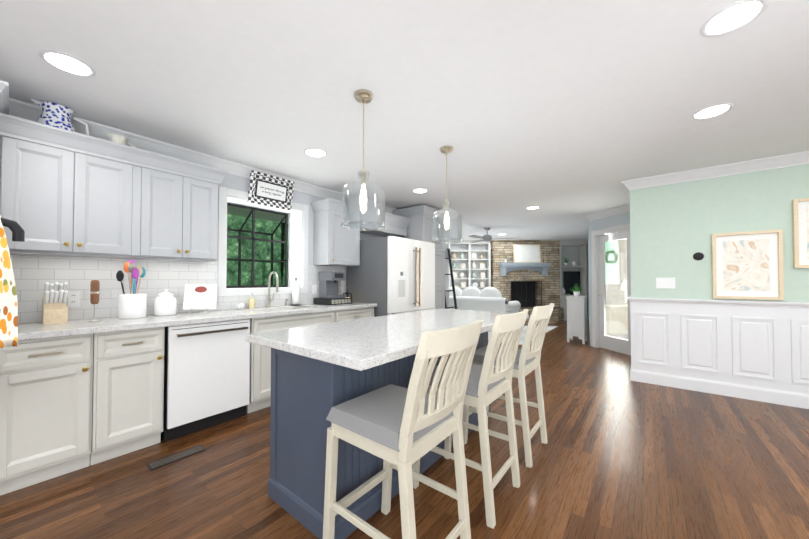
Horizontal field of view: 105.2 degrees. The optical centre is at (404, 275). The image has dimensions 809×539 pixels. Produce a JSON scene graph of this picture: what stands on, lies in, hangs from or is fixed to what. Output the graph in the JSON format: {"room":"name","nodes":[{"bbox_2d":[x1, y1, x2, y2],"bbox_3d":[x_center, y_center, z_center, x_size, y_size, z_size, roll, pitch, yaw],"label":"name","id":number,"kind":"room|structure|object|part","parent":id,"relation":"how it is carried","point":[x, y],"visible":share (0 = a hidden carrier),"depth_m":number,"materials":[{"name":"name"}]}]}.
{"room":"kitchen","nodes":[
{"label":"kitchen","id":0,"kind":"room"},
{"bbox_2d":[20,173,448,323],"bbox_3d":[-1.928,0.050,3.170,0.150,2.425,9.150,-1,-1,38],"label":"wall","id":1,"kind":"structure","parent":0,"point":[236,182],"depth_m":3.96,"materials":[{"name":"white paint"}]},
{"bbox_2d":[0,128,143,259],"bbox_3d":[-2.372,-0.515,2.228,0.327,0.725,0.668,-1,-1,38],"label":"upper cabinet","id":2,"kind":"object","parent":1,"relation":"attached to","point":[67,199],"depth_m":2.10,"materials":[{"name":"paint"}]},
{"bbox_2d":[31,99,89,135],"bbox_3d":[-2.416,-1.031,2.175,0.200,0.302,0.289,-1,-1,38],"label":"pitcher","id":3,"kind":"object","parent":2,"relation":"on","point":[56,115],"visible":0.46,"depth_m":2.11,"materials":[{"name":"ceramic"}]},
{"bbox_2d":[105,133,134,146],"bbox_3d":[-2.201,-0.975,2.397,0.130,0.198,0.188,-1,-1,38],"label":"bowl","id":4,"kind":"object","parent":2,"relation":"on","point":[115,138],"visible":0.33,"depth_m":2.35,"materials":[{"name":"ceramic"}]},
{"bbox_2d":[10,254,344,323],"bbox_3d":[-1.786,0.102,3.220,0.010,0.492,3.006,-1,-1,38],"label":"backsplash","id":5,"kind":"structure","parent":1,"relation":"attached to","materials":[{"name":"tile"}]},
{"bbox_2d":[68,291,79,306],"bbox_3d":[-2.485,0.176,2.320,0.007,0.116,0.072,-1,-1,38],"label":"outlet","id":6,"kind":"object","parent":5,"relation":"attached to","point":[73,298],"visible":0.92,"depth_m":2.32,"materials":[{"name":"white plastic"}]},
{"bbox_2d":[312,285,316,293],"bbox_3d":[-1.161,0.177,3.996,0.007,0.116,0.072,-1,-1,38],"label":"light switch","id":7,"kind":"object","parent":5,"relation":"attached to","point":[314,289],"visible":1,"depth_m":3.99,"materials":[{"name":"white plastic"}]},
{"bbox_2d":[144,160,219,263],"bbox_3d":[-2.010,-0.508,2.686,0.327,0.725,0.604,-1,-1,38],"label":"upper cabinet","id":8,"kind":"object","parent":1,"relation":"attached to","point":[181,207],"depth_m":2.59,"materials":[{"name":"paint"}]},
{"bbox_2d":[9,98,451,228],"bbox_3d":[-1.835,-1.110,3.122,0.080,0.104,9.139,-1,-1,38],"label":"crown molding","id":9,"kind":"structure","parent":1,"relation":"attached to","point":[23,110],"depth_m":2.77,"materials":[{"name":"white wood"}]},
{"bbox_2d":[217,186,308,296],"bbox_3d":[-1.825,-0.335,3.736,0.718,1.115,1.045,-1,-1,38],"label":"garden window","id":10,"kind":"structure","parent":1,"relation":"in","point":[290,228],"depth_m":3.83,"materials":[{"name":"white wood"}]},
{"bbox_2d":[247,170,293,210],"bbox_3d":[-1.498,-0.951,3.498,0.096,0.340,0.500,-1,-1,38],"label":"sign","id":11,"kind":"object","parent":1,"relation":"attached to","point":[270,190],"visible":1,"depth_m":3.48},
{"bbox_2d":[312,204,363,267],"bbox_3d":[-0.889,-0.489,4.105,0.327,0.715,0.520,-1,-1,38],"label":"upper cabinet","id":12,"kind":"object","parent":1,"relation":"attached to","point":[334,246],"depth_m":3.93,"materials":[{"name":"paint"}]},
{"bbox_2d":[360,212,391,235],"bbox_3d":[-0.546,-0.739,4.528,0.347,0.200,0.554,-1,-1,38],"label":"upper cabinet","id":13,"kind":"object","parent":1,"relation":"attached to","point":[387,231],"depth_m":4.56,"materials":[{"name":"paint"}]},
{"bbox_2d":[384,220,407,237],"bbox_3d":[-0.253,-0.733,4.898,0.347,0.200,0.554,-1,-1,38],"label":"upper cabinet","id":14,"kind":"object","parent":1,"relation":"attached to","point":[399,229],"depth_m":4.86,"materials":[{"name":"paint"}]},
{"bbox_2d":[0,319,808,538],"bbox_3d":[0.956,1.358,5.872,15.000,0.100,17.000,-1,-1,38],"label":"floor","id":15,"kind":"structure","parent":0,"point":[619,455],"depth_m":1.87,"materials":[{"name":"brown wood"}]},
{"bbox_2d":[1,217,24,241],"bbox_3d":[-2.087,0.484,1.278,0.373,1.492,0.631,-1,-1,38],"label":"towel rack","id":16,"kind":"object","parent":15,"relation":"on","point":[17,230],"visible":0.98,"depth_m":1.40,"materials":[{"name":"black metal"}]},
{"bbox_2d":[0,215,17,347],"bbox_3d":[-1.860,0.023,1.301,0.095,0.586,0.300,-1,-1,38],"label":"hanging towel","id":17,"kind":"object","parent":16,"relation":"hanging from","point":[8,317],"visible":1,"depth_m":1.38,"materials":[{"name":"multicoloured fabric"}]},
{"bbox_2d":[0,332,111,495],"bbox_3d":[-2.353,0.806,2.003,0.607,0.874,0.549,-1,-1,38],"label":"base cabinet","id":18,"kind":"object","parent":15,"relation":"on","point":[78,390],"depth_m":1.85,"materials":[{"name":"paint"}]},
{"bbox_2d":[18,297,375,339],"bbox_3d":[-1.536,0.327,3.018,0.642,0.116,3.006,-1,-1,38],"label":"countertop","id":19,"kind":"structure","parent":18,"relation":"on","point":[38,331],"depth_m":2.38,"materials":[{"name":"white stone"}]},
{"bbox_2d":[42,282,68,324],"bbox_3d":[-2.418,0.188,2.142,0.232,0.284,0.110,-1,-1,38],"label":"knife block","id":20,"kind":"object","parent":19,"relation":"on","point":[55,304],"visible":1,"depth_m":2.10,"materials":[{"name":"brown wood"}]},
{"bbox_2d":[88,280,100,321],"bbox_3d":[-2.245,0.181,2.242,0.068,0.300,0.068,-1,-1,38],"label":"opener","id":21,"kind":"object","parent":19,"relation":"on","point":[94,291],"visible":1,"depth_m":2.23,"materials":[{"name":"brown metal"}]},
{"bbox_2d":[116,260,146,318],"bbox_3d":[-2.158,0.102,2.450,0.172,0.465,0.183,-1,-1,38],"label":"utensil crock","id":22,"kind":"object","parent":19,"relation":"on","point":[131,305],"visible":1,"depth_m":2.41,"materials":[{"name":"white ceramic"}]},
{"bbox_2d":[154,289,176,315],"bbox_3d":[-2.049,0.225,2.651,0.156,0.225,0.156,-1,-1,38],"label":"canister","id":23,"kind":"object","parent":19,"relation":"on","point":[165,302],"visible":1,"depth_m":2.60,"materials":[{"name":"white ceramic"}]},
{"bbox_2d":[183,284,217,313],"bbox_3d":[-1.881,0.209,2.860,0.221,0.262,0.260,-1,-1,38],"label":"sign","id":24,"kind":"object","parent":19,"relation":"on","point":[199,296],"visible":1,"depth_m":2.86,"materials":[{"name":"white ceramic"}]},
{"bbox_2d":[234,303,244,308],"bbox_3d":[-1.694,0.309,3.180,0.104,0.075,0.104,-1,-1,38],"label":"pumpkin","id":25,"kind":"object","parent":19,"relation":"on","point":[239,306],"visible":1,"depth_m":3.15,"materials":[{"name":"white ceramic"}]},
{"bbox_2d":[248,293,254,308],"bbox_3d":[-1.626,0.270,3.290,0.064,0.158,0.064,-1,-1,38],"label":"soap bottle","id":26,"kind":"object","parent":19,"relation":"on","point":[251,302],"visible":1,"depth_m":3.27,"materials":[{"name":"yellow plastic"}]},
{"bbox_2d":[264,308,275,311],"bbox_3d":[-1.422,0.477,3.174,0.390,0.202,0.376,-1,-1,38],"label":"sink","id":27,"kind":"object","parent":19,"relation":"in","point":[265,309],"depth_m":3.38,"materials":[{"name":"white ceramic"}]},
{"bbox_2d":[266,271,288,306],"bbox_3d":[-1.392,0.154,3.478,0.212,0.396,0.242,-1,-1,38],"label":"faucet","id":28,"kind":"object","parent":19,"relation":"on","point":[269,300],"visible":1,"depth_m":3.44,"materials":[{"name":"silver metal"}]},
{"bbox_2d":[290,278,301,305],"bbox_3d":[-1.295,0.191,3.687,0.140,0.329,0.140,-1,-1,38],"label":"paper towel holder","id":29,"kind":"object","parent":19,"relation":"on","point":[295,293],"visible":0.98,"depth_m":3.65,"materials":[{"name":"white paper"}]},
{"bbox_2d":[319,272,345,297],"bbox_3d":[-0.910,0.119,3.981,0.280,0.330,0.265,-1,-1,38],"label":"coffee maker","id":30,"kind":"object","parent":19,"relation":"on","point":[328,285],"visible":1,"depth_m":3.92,"materials":[{"name":"plastic"}]},
{"bbox_3d":[-0.915,0.322,3.953,0.343,0.075,0.340,-1,-1,38],"label":"pod drawer","id":31,"kind":"part","parent":19,"relation":"part of","materials":[{"name":"grey metal"}]},
{"bbox_2d":[112,328,164,457],"bbox_3d":[-2.134,0.810,2.282,0.607,0.874,0.442,-1,-1,38],"label":"base cabinet","id":32,"kind":"object","parent":15,"relation":"on","point":[138,356],"depth_m":2.16,"materials":[{"name":"paint"}]},
{"bbox_2d":[146,445,204,470],"bbox_3d":[-1.560,1.241,2.120,0.105,0.007,0.310,-1,-1,38],"label":"floor vent","id":33,"kind":"object","parent":15,"relation":"in","point":[161,462],"visible":1,"depth_m":2.10,"materials":[{"name":"brown metal"}]},
{"bbox_2d":[161,319,249,441],"bbox_3d":[-1.758,0.820,2.673,0.616,0.866,0.592,-1,-1,38],"label":"dishwasher","id":34,"kind":"object","parent":15,"relation":"on","point":[206,375],"visible":0.83,"depth_m":2.47,"materials":[{"name":"white metal"}]},
{"bbox_2d":[220,312,343,412],"bbox_3d":[-1.289,0.828,3.351,0.607,0.874,1.003,-1,-1,38],"label":"base cabinet","id":35,"kind":"object","parent":15,"relation":"on","point":[260,355],"depth_m":2.88,"materials":[{"name":"paint"}]},
{"bbox_2d":[344,308,373,320],"bbox_3d":[-0.842,0.838,3.916,0.607,0.874,0.721,-1,-1,38],"label":"base cabinet","id":36,"kind":"object","parent":15,"relation":"on","point":[349,313],"depth_m":3.78,"materials":[{"name":"paint"}]},
{"bbox_2d":[268,332,490,538],"bbox_3d":[0.003,0.808,2.269,0.568,0.879,1.778,-1,-1,38],"label":"kitchen island","id":37,"kind":"object","parent":15,"relation":"on","point":[319,372],"depth_m":1.57,"materials":[{"name":"blue painted wood"},{"name":"granite"}]},
{"bbox_2d":[246,308,528,371],"bbox_3d":[0.109,0.346,2.186,0.900,0.040,2.000,-1,-1,38],"label":"island countertop","id":38,"kind":"structure","parent":37,"relation":"on","point":[362,345],"depth_m":1.61,"materials":[{"name":"white stone"}]},
{"bbox_2d":[346,236,434,316],"bbox_3d":[-0.158,0.398,4.503,0.907,1.774,1.001,-1,-1,38],"label":"refrigerator","id":39,"kind":"object","parent":15,"relation":"on","point":[391,275],"visible":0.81,"depth_m":4.13,"materials":[{"name":"white metal"}]},
{"bbox_2d":[323,319,482,538],"bbox_3d":[0.004,0.710,1.308,0.591,1.043,0.418,-1,-1,38],"label":"stool","id":40,"kind":"object","parent":15,"relation":"on","point":[390,424],"visible":1,"depth_m":1.21,"materials":[{"name":"beige paint"}]},
{"bbox_2d":[392,212,444,308],"bbox_3d":[0.250,0.148,5.287,0.637,2.299,0.656,-1,-1,38],"label":"tall cabinet","id":41,"kind":"object","parent":15,"relation":"on","point":[419,223],"depth_m":5.05,"materials":[{"name":"paint"}]},
{"bbox_2d":[445,248,456,308],"bbox_3d":[0.918,0.366,6.365,0.305,1.904,0.464,-1,-1,38],"label":"blanket ladder","id":42,"kind":"object","parent":15,"relation":"on","point":[452,281],"visible":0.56,"depth_m":6.53,"materials":[{"name":"black wood"}]},
{"bbox_2d":[412,309,527,527],"bbox_3d":[0.394,0.719,1.802,0.591,1.043,0.418,-1,-1,38],"label":"stool","id":43,"kind":"object","parent":15,"relation":"on","point":[488,383],"visible":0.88,"depth_m":1.61,"materials":[{"name":"beige paint"}]},
{"bbox_2d":[449,240,490,291],"bbox_3d":[1.653,0.155,9.402,1.890,2.424,0.369,0,-1,-2],"label":"bookshelf","id":44,"kind":"object","parent":15,"relation":"on","point":[471,263],"visible":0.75,"depth_m":9.46,"materials":[{"name":"white wood"}]},
{"bbox_2d":[462,303,553,467],"bbox_3d":[0.778,0.727,2.289,0.591,1.043,0.418,-1,-1,38],"label":"stool","id":45,"kind":"object","parent":15,"relation":"on","point":[527,361],"visible":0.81,"depth_m":2.12,"materials":[{"name":"beige paint"}]},
{"bbox_2d":[488,326,557,344],"bbox_3d":[1.856,1.338,7.998,3.263,0.010,2.950,-1,-1,38],"label":"rug","id":46,"kind":"object","parent":15,"relation":"on","point":[549,328],"visible":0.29,"depth_m":7.16,"materials":[{"name":"white fabric"}]},
{"bbox_2d":[449,286,520,333],"bbox_3d":[1.810,0.805,7.979,2.040,1.052,0.970,-1,-1,38],"label":"sofa","id":47,"kind":"object","parent":46,"relation":"on","point":[490,299],"visible":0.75,"depth_m":7.46,"materials":[{"name":"white fabric"}]},
{"bbox_2d":[490,240,563,323],"bbox_3d":[3.665,0.151,9.171,1.998,2.424,0.949,0,-1,-2],"label":"fireplace","id":48,"kind":"object","parent":15,"relation":"on","point":[525,274],"visible":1,"depth_m":9.24,"materials":[{"name":"brick"},{"name":"painted wood"}]},
{"bbox_2d":[560,240,587,320],"bbox_3d":[5.093,0.156,9.479,0.864,2.424,0.419,0,-1,-2],"label":"built-in bookcase","id":49,"kind":"object","parent":15,"relation":"on","point":[573,263],"visible":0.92,"depth_m":9.58,"materials":[{"name":"grey wood"}]},
{"bbox_2d":[566,296,586,343],"bbox_3d":[3.423,0.865,6.137,0.317,0.894,0.384,-1,-1,38],"label":"base cabinet","id":50,"kind":"object","parent":15,"relation":"on","point":[576,316],"visible":1,"depth_m":6.00,"materials":[{"name":"white wood"}]},
{"bbox_2d":[571,285,581,296],"bbox_3d":[3.406,0.277,6.118,0.275,0.278,0.333,-1,-1,38],"label":"potted plant","id":51,"kind":"object","parent":50,"relation":"on","point":[576,291],"visible":0.98,"depth_m":6.08,"materials":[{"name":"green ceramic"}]},
{"bbox_2d":[0,0,808,240],"bbox_3d":[0.956,-1.166,5.914,15.000,0.100,17.000,-1,-1,38],"label":"ceiling","id":52,"kind":"structure","parent":0,"point":[566,116],"depth_m":1.96,"materials":[{"name":"paint"}]},
{"bbox_2d":[38,50,95,76],"bbox_3d":[-1.885,-1.183,1.736,0.220,0.005,0.220,-1,-1,38],"label":"recessed light","id":53,"kind":"object","parent":52,"relation":"in","point":[66,63],"visible":1,"depth_m":1.73,"materials":[{"name":"white plastic"}]},
{"bbox_2d":[304,148,326,157],"bbox_3d":[-0.845,-1.163,2.940,0.220,0.005,0.220,-1,-1,38],"label":"recessed light","id":54,"kind":"object","parent":52,"relation":"in","point":[316,152],"visible":1,"depth_m":2.93,"materials":[{"name":"white plastic"}]},
{"bbox_2d":[341,89,384,230],"bbox_3d":[-0.268,-0.746,2.018,0.288,0.870,0.288,-1,-1,38],"label":"pendant light","id":55,"kind":"object","parent":52,"relation":"hanging from","point":[363,96],"visible":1,"depth_m":1.97,"materials":[{"name":"beige"}]},
{"bbox_3d":[-0.268,-0.493,2.014,0.288,0.362,0.288,-1,-1,38],"label":"lamp shade","id":56,"kind":"part","parent":55,"relation":"part of","materials":[{"name":"clear glass"}]},
{"bbox_2d":[412,188,427,192],"bbox_3d":[0.213,-1.142,4.182,0.220,0.005,0.220,-1,-1,38],"label":"recessed light","id":57,"kind":"object","parent":52,"relation":"in","point":[420,190],"visible":1,"depth_m":4.16,"materials":[{"name":"white plastic"}]},
{"bbox_2d":[431,146,462,243],"bbox_3d":[0.387,-0.738,2.839,0.288,0.860,0.288,-1,-1,38],"label":"pendant light","id":58,"kind":"object","parent":52,"relation":"hanging from","point":[446,209],"visible":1,"depth_m":2.79,"materials":[{"name":"beige"}]},
{"bbox_3d":[0.387,-0.489,2.835,0.288,0.362,0.288,-1,-1,38],"label":"lamp shade","id":59,"kind":"part","parent":58,"relation":"part of","materials":[{"name":"clear glass"}]},
{"bbox_2d":[468,228,512,242],"bbox_3d":[1.853,-0.945,7.038,1.277,0.304,1.176,-1,-1,38],"label":"ceiling fan","id":60,"kind":"object","parent":52,"relation":"hanging from","point":[487,238],"visible":1,"depth_m":7.07,"materials":[{"name":"silver metal"}]},
{"bbox_2d":[526,206,539,208],"bbox_3d":[2.136,-1.126,5.148,0.220,0.005,0.220,-1,-1,38],"label":"recessed light","id":61,"kind":"object","parent":52,"relation":"in","point":[534,207],"visible":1,"depth_m":5.13,"materials":[{"name":"white"}]},
{"bbox_2d":[691,103,733,119],"bbox_3d":[2.208,-1.175,2.223,0.220,0.005,0.220,-1,-1,38],"label":"recessed light","id":62,"kind":"object","parent":52,"relation":"in","point":[712,111],"visible":1,"depth_m":2.22,"materials":[{"name":"white plastic"}]},
{"bbox_2d":[700,0,768,36],"bbox_3d":[1.518,-1.188,1.431,0.220,0.005,0.220,-1,-1,38],"label":"recessed light","id":63,"kind":"object","parent":52,"relation":"in","point":[729,18],"visible":1,"depth_m":1.43,"materials":[{"name":"white plastic"}]},
{"bbox_2d":[587,243,588,318],"bbox_3d":[2.293,0.160,9.681,6.950,2.425,0.150,0,-1,-2],"label":"wall","id":64,"kind":"structure","parent":0,"point":[587,284],"depth_m":9.71,"materials":[{"name":"grey paint"}]},
{"bbox_2d":[588,227,589,332],"bbox_3d":[4.663,0.127,7.708,0.120,2.425,4.572,-1,-1,30],"label":"wall","id":65,"kind":"structure","parent":0,"point":[588,281],"depth_m":7.18,"materials":[{"name":"grey paint"}]},
{"bbox_2d":[589,211,629,345],"bbox_3d":[3.595,0.086,5.324,0.120,2.425,0.921,0,-1,-10],"label":"wall","id":66,"kind":"structure","parent":0,"point":[611,221],"depth_m":5.54,"materials":[{"name":"grey paint"}]},
{"bbox_2d":[585,205,626,220],"bbox_3d":[3.471,-1.073,5.361,0.660,0.105,0.643,-1,-1,38],"label":"crown molding","id":67,"kind":"structure","parent":66,"relation":"attached to","point":[621,209],"depth_m":5.33,"materials":[{"name":"white wood"}]},
{"bbox_2d":[591,224,629,347],"bbox_3d":[3.591,0.238,5.288,0.140,2.120,0.845,0,-1,-10],"label":"door frame","id":68,"kind":"structure","parent":66,"relation":"attached to","point":[595,274],"depth_m":5.61,"materials":[{"name":"white wood"}]},
{"bbox_2d":[598,231,630,354],"bbox_3d":[3.600,0.286,5.266,0.540,2.008,0.478,-1,-1,38],"label":"glazed door","id":69,"kind":"structure","parent":66,"relation":"in","point":[619,344],"depth_m":5.30,"materials":[{"name":"clear glass"}]},
{"bbox_2d":[630,164,808,301],"bbox_3d":[5.061,0.045,2.838,4.770,2.425,1.386,-1,-1,38],"label":"wall","id":70,"kind":"structure","parent":0,"point":[674,227],"depth_m":3.39,"materials":[{"name":"green paint"}]},
{"bbox_2d":[624,191,629,211],"bbox_3d":[3.162,-1.089,4.365,0.080,0.105,1.377,-1,-1,38],"label":"crown molding","id":71,"kind":"structure","parent":70,"relation":"attached to","point":[627,194],"depth_m":4.51,"materials":[{"name":"white wood"}]},
{"bbox_2d":[656,278,674,288],"bbox_3d":[3.012,0.087,3.567,0.170,0.125,0.009,-1,-1,38],"label":"light switch","id":72,"kind":"object","parent":70,"relation":"attached to","point":[669,283],"visible":1,"depth_m":3.56,"materials":[{"name":"white plastic"}]},
{"bbox_2d":[693,252,703,259],"bbox_3d":[3.227,-0.210,3.394,0.090,0.090,0.022,-1,-1,38],"label":"thermostat","id":73,"kind":"object","parent":70,"relation":"attached to","point":[698,256],"visible":1,"depth_m":3.39,"materials":[{"name":"black plastic"}]},
{"bbox_2d":[621,151,808,191],"bbox_3d":[4.571,-1.124,2.310,4.840,0.105,0.080,-1,-1,38],"label":"crown molding","id":74,"kind":"structure","parent":70,"relation":"attached to","point":[780,161],"depth_m":3.27,"materials":[{"name":"white wood"}]},
{"bbox_2d":[627,295,808,392],"bbox_3d":[4.604,0.671,2.284,4.794,0.855,0.034,-1,-1,38],"label":"wainscoting","id":75,"kind":"structure","parent":70,"relation":"attached to","point":[762,343],"depth_m":3.23,"materials":[{"name":"white wood"}]},
{"bbox_2d":[630,368,808,408],"bbox_3d":[4.615,1.173,2.277,4.778,0.150,0.018,-1,-1,38],"label":"baseboard","id":76,"kind":"structure","parent":70,"relation":"attached to","point":[767,394],"depth_m":3.24,"materials":[{"name":"white wood"}]},
{"bbox_2d":[712,229,783,299],"bbox_3d":[3.497,-0.102,3.167,0.490,0.690,0.040,-1,-1,38],"label":"picture","id":77,"kind":"object","parent":70,"relation":"attached to","point":[747,265],"visible":0.98,"depth_m":3.16,"materials":[{"name":"white paper"}]},
{"bbox_2d":[792,198,808,267],"bbox_3d":[3.960,-0.403,2.807,0.550,0.660,0.040,-1,-1,38],"label":"picture","id":78,"kind":"object","parent":70,"relation":"attached to","point":[800,216],"visible":1,"depth_m":2.95,"materials":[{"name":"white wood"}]},
{"label":"outside","id":79,"kind":"structure","parent":0,"visible":0},
{"bbox_2d":[226,214,287,286],"bbox_3d":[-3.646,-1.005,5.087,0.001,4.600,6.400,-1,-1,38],"label":"trees","id":80,"kind":"object","parent":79,"point":[262,271],"depth_m":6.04,"materials":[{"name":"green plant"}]},
{"bbox_2d":[605,239,627,333],"bbox_3d":[5.578,-0.067,7.356,1.820,3.200,0.500,0,-1,-2],"label":"sunroom","id":81,"kind":"structure","parent":79,"point":[615,324],"depth_m":7.57,"materials":[{"name":"white"}]}
]}

